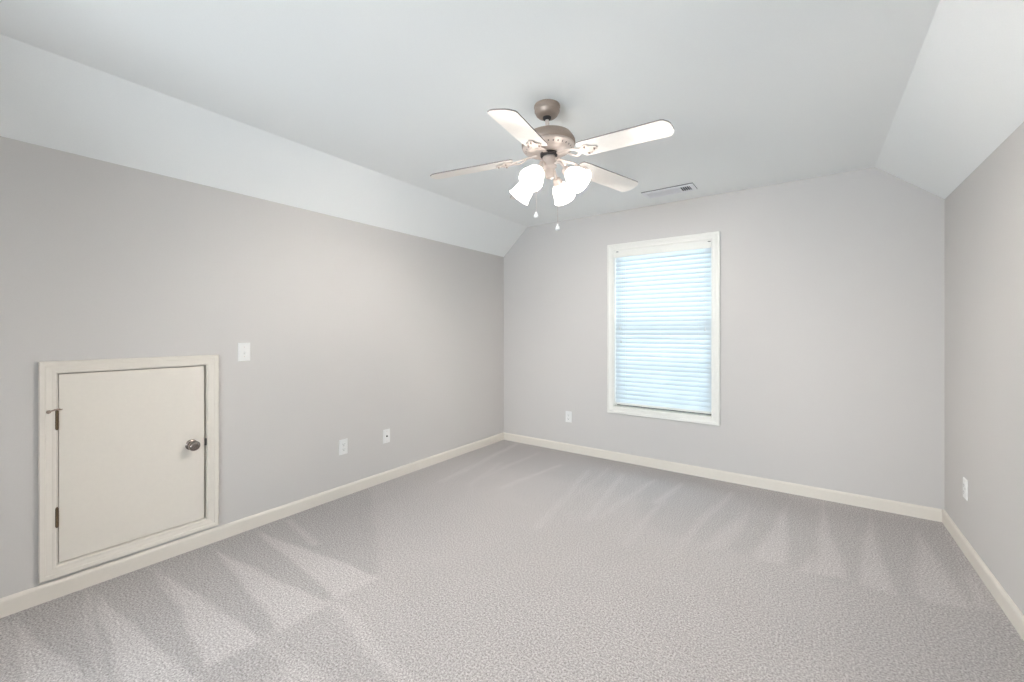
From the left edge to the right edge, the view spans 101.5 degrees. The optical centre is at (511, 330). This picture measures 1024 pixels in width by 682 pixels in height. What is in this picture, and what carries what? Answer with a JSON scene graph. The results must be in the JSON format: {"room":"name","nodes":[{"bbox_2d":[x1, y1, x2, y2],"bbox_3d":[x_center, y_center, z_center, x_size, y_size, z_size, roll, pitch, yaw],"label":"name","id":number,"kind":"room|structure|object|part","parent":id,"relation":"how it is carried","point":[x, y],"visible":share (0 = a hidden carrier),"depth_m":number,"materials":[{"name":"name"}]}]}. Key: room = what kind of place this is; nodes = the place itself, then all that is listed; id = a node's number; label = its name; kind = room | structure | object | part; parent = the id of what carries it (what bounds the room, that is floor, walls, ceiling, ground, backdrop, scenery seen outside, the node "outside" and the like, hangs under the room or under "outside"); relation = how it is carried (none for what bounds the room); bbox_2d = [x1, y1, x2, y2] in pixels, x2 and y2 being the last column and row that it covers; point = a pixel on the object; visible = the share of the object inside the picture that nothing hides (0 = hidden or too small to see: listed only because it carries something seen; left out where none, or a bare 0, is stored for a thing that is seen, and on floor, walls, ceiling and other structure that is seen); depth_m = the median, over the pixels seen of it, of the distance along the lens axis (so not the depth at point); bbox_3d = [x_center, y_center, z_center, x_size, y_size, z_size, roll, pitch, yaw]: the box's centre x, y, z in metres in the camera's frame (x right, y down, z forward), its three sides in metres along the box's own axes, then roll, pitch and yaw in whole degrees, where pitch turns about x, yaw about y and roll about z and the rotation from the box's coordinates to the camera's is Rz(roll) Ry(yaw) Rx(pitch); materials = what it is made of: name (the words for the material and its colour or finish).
{"room":"empty attic bedroom","nodes":[
{"label":"empty attic bedroom","id":0,"kind":"room"},
{"bbox_2d":[0,136,503,597],"bbox_3d":[-1.480,0.253,3.105,0.160,2.236,4.812,0,0,36],"label":"wall","id":1,"kind":"structure","parent":0,"point":[355,331],"depth_m":2.67,"materials":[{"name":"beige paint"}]},
{"bbox_2d":[38,355,218,583],"bbox_3d":[-2.026,0.658,2.264,0.209,1.029,0.725,0,0,36],"label":"door","id":2,"kind":"structure","parent":1,"relation":"in","point":[138,449],"depth_m":2.19,"materials":[{"name":"beige paint"}]},
{"bbox_3d":[-2.010,0.659,2.250,0.035,0.902,0.590,0,0,36],"label":"panel","id":3,"kind":"part","parent":2,"relation":"part of","materials":[{"name":"beige paint"}]},
{"bbox_3d":[-1.835,0.660,2.408,0.066,0.060,0.060,0,0,36],"label":"handle","id":4,"kind":"part","parent":2,"relation":"part of","materials":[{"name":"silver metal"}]},
{"bbox_2d":[238,343,249,360],"bbox_3d":[-1.695,0.133,2.651,0.018,0.115,0.070,0,0,36],"label":"light switch","id":5,"kind":"object","parent":1,"relation":"attached to","point":[243,348],"visible":1,"depth_m":2.65,"materials":[{"name":"white plastic"}]},
{"bbox_2d":[0,432,503,617],"bbox_3d":[-1.409,1.229,3.054,0.014,0.083,4.532,0,0,36],"label":"baseboard","id":6,"kind":"structure","parent":1,"relation":"attached to","point":[20,601],"depth_m":2.44,"materials":[{"name":"beige paint"}]},
{"bbox_2d":[339,438,347,454],"bbox_3d":[-1.296,0.892,3.218,0.009,0.115,0.070,0,0,36],"label":"wall outlet","id":7,"kind":"object","parent":1,"relation":"attached to","point":[343,444],"visible":1,"depth_m":3.21,"materials":[{"name":"white plastic"}]},
{"bbox_2d":[383,429,389,443],"bbox_3d":[-1.060,0.892,3.543,0.015,0.115,0.070,0,0,36],"label":"cable jack","id":8,"kind":"object","parent":1,"relation":"attached to","point":[386,433],"visible":1,"depth_m":3.54,"materials":[{"name":"white plastic"}]},
{"bbox_2d":[0,0,1023,256],"bbox_3d":[0.071,-1.013,1.996,3.933,0.552,4.812,0,0,36],"label":"ceiling","id":9,"kind":"structure","parent":0,"point":[345,109],"depth_m":1.98,"materials":[{"name":"white paint"}]},
{"bbox_2d":[430,99,673,230],"bbox_3d":[0.209,-0.844,2.143,1.193,0.650,1.208,0,0,36],"label":"ceiling fan","id":10,"kind":"object","parent":9,"relation":"hanging from","point":[548,143],"visible":1,"depth_m":2.08,"materials":[{"name":"white wood"}]},
{"bbox_3d":[-0.213,-0.855,2.220,0.447,0.006,0.126,-8,9,6],"label":"blade","id":11,"kind":"part","parent":10,"relation":"part of","materials":[{"name":"white wood"}]},
{"bbox_3d":[0.034,-0.866,1.797,0.126,0.006,0.447,10,10,21],"label":"blade","id":12,"kind":"part","parent":10,"relation":"part of","materials":[{"name":"white laminate"}]},
{"bbox_3d":[0.056,-0.745,2.257,0.132,0.132,0.122,0,0,36],"label":"lamp shade","id":13,"kind":"part","parent":10,"relation":"part of","materials":[{"name":"white glass"}]},
{"bbox_3d":[0.105,-0.749,2.033,0.122,0.132,0.132,0,0,36],"label":"lamp shade","id":14,"kind":"part","parent":10,"relation":"part of","materials":[{"name":"white glass"}]},
{"bbox_3d":[0.116,-0.772,2.054,0.041,0.065,0.067,0,0,36],"label":"bulb","id":15,"kind":"part","parent":10,"relation":"part of","materials":[{"name":"white glass"}]},
{"bbox_3d":[0.146,-0.821,2.101,0.053,0.093,0.103,0,0,36],"label":"lamp arm","id":16,"kind":"part","parent":10,"relation":"part of","materials":[{"name":"silver metal"}]},
{"bbox_3d":[0.231,-0.823,2.237,0.053,0.091,0.104,0,0,36],"label":"lamp arm","id":17,"kind":"part","parent":10,"relation":"part of","materials":[{"name":"silver metal"}]},
{"bbox_3d":[0.255,-0.825,2.129,0.106,0.090,0.053,0,0,36],"label":"lamp arm","id":18,"kind":"part","parent":10,"relation":"part of","materials":[{"name":"silver metal"}]},
{"bbox_3d":[0.278,-0.753,2.303,0.122,0.131,0.133,0,0,36],"label":"lamp shade","id":19,"kind":"part","parent":10,"relation":"part of","materials":[{"name":"white glass"}]},
{"bbox_3d":[0.325,-0.758,2.084,0.133,0.130,0.122,0,0,36],"label":"lamp shade","id":20,"kind":"part","parent":10,"relation":"part of","materials":[{"name":"white glass"}]},
{"bbox_3d":[0.535,-0.873,2.387,0.447,0.006,0.126,5,-12,-32],"label":"blade","id":21,"kind":"part","parent":10,"relation":"part of","materials":[{"name":"white wood"}]},
{"bbox_3d":[0.510,-0.883,1.922,0.447,0.006,0.126,3,-8,38],"label":"blade","id":22,"kind":"part","parent":10,"relation":"part of","materials":[{"name":"white laminate"}]},
{"bbox_2d":[641,183,697,198],"bbox_3d":[1.308,-1.163,3.485,0.409,0.012,0.178,0,0,36],"label":"ceiling vent","id":23,"kind":"object","parent":9,"relation":"in","point":[687,187],"visible":1,"depth_m":3.47,"materials":[{"name":"white metal"}]},
{"bbox_2d":[0,440,1023,681],"bbox_3d":[0.071,1.321,1.996,3.653,0.100,4.532,0,0,36],"label":"floor","id":24,"kind":"structure","parent":0,"point":[504,560],"depth_m":2.02,"materials":[{"name":"grey carpet"}]},
{"bbox_2d":[504,167,944,509],"bbox_3d":[1.429,0.101,3.897,3.653,2.540,0.140,0,0,36],"label":"wall","id":25,"kind":"structure","parent":0,"point":[832,287],"depth_m":3.29,"materials":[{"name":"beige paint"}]},
{"bbox_2d":[566,411,571,422],"bbox_3d":[0.595,0.904,4.402,0.070,0.115,0.009,0,0,36],"label":"wall outlet","id":26,"kind":"object","parent":25,"relation":"attached to","point":[568,413],"visible":1,"depth_m":4.40,"materials":[{"name":"white plastic"}]},
{"bbox_2d":[607,231,719,425],"bbox_3d":[1.399,-0.021,3.907,1.010,1.655,0.160,0,0,36],"label":"window","id":27,"kind":"structure","parent":25,"relation":"in","point":[713,418],"depth_m":3.79,"materials":[{"name":"white paint"}]},
{"bbox_2d":[615,241,710,413],"bbox_3d":[1.375,-0.030,3.874,0.868,1.499,0.072,0,0,36],"label":"window blind","id":28,"kind":"object","parent":27,"relation":"attached to","point":[663,293],"visible":0.95,"depth_m":3.85,"materials":[{"name":"white paint"}]},
{"bbox_3d":[1.101,-0.007,4.057,0.002,1.445,0.002,0,0,6],"label":"ladder cord","id":29,"kind":"part","parent":28,"relation":"part of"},
{"bbox_3d":[1.380,0.709,3.881,0.860,0.021,0.044,0,0,36],"label":"rail","id":30,"kind":"part","parent":28,"relation":"part of","materials":[{"name":"white paint"}]},
{"bbox_2d":[504,432,941,521],"bbox_3d":[1.384,1.229,3.835,3.625,0.083,0.014,0,0,36],"label":"baseboard","id":31,"kind":"structure","parent":25,"relation":"attached to","point":[918,511],"depth_m":3.41,"materials":[{"name":"beige paint"}]},
{"bbox_2d":[945,122,1023,614],"bbox_3d":[1.615,0.248,0.894,0.140,2.246,4.812,0,0,36],"label":"wall","id":32,"kind":"structure","parent":0,"point":[984,215],"depth_m":2.07,"materials":[{"name":"beige paint"}]},
{"bbox_2d":[963,477,967,500],"bbox_3d":[2.599,0.906,2.400,0.009,0.115,0.070,0,0,36],"label":"wall outlet","id":33,"kind":"object","parent":32,"relation":"attached to","point":[965,481],"visible":1,"depth_m":2.38,"materials":[{"name":"white plastic"}]},
{"bbox_2d":[942,509,1023,640],"bbox_3d":[1.552,1.229,0.939,0.014,0.083,4.532,0,0,36],"label":"baseboard","id":34,"kind":"structure","parent":32,"relation":"attached to","point":[1000,595],"depth_m":2.06,"materials":[{"name":"beige paint"}]}
]}

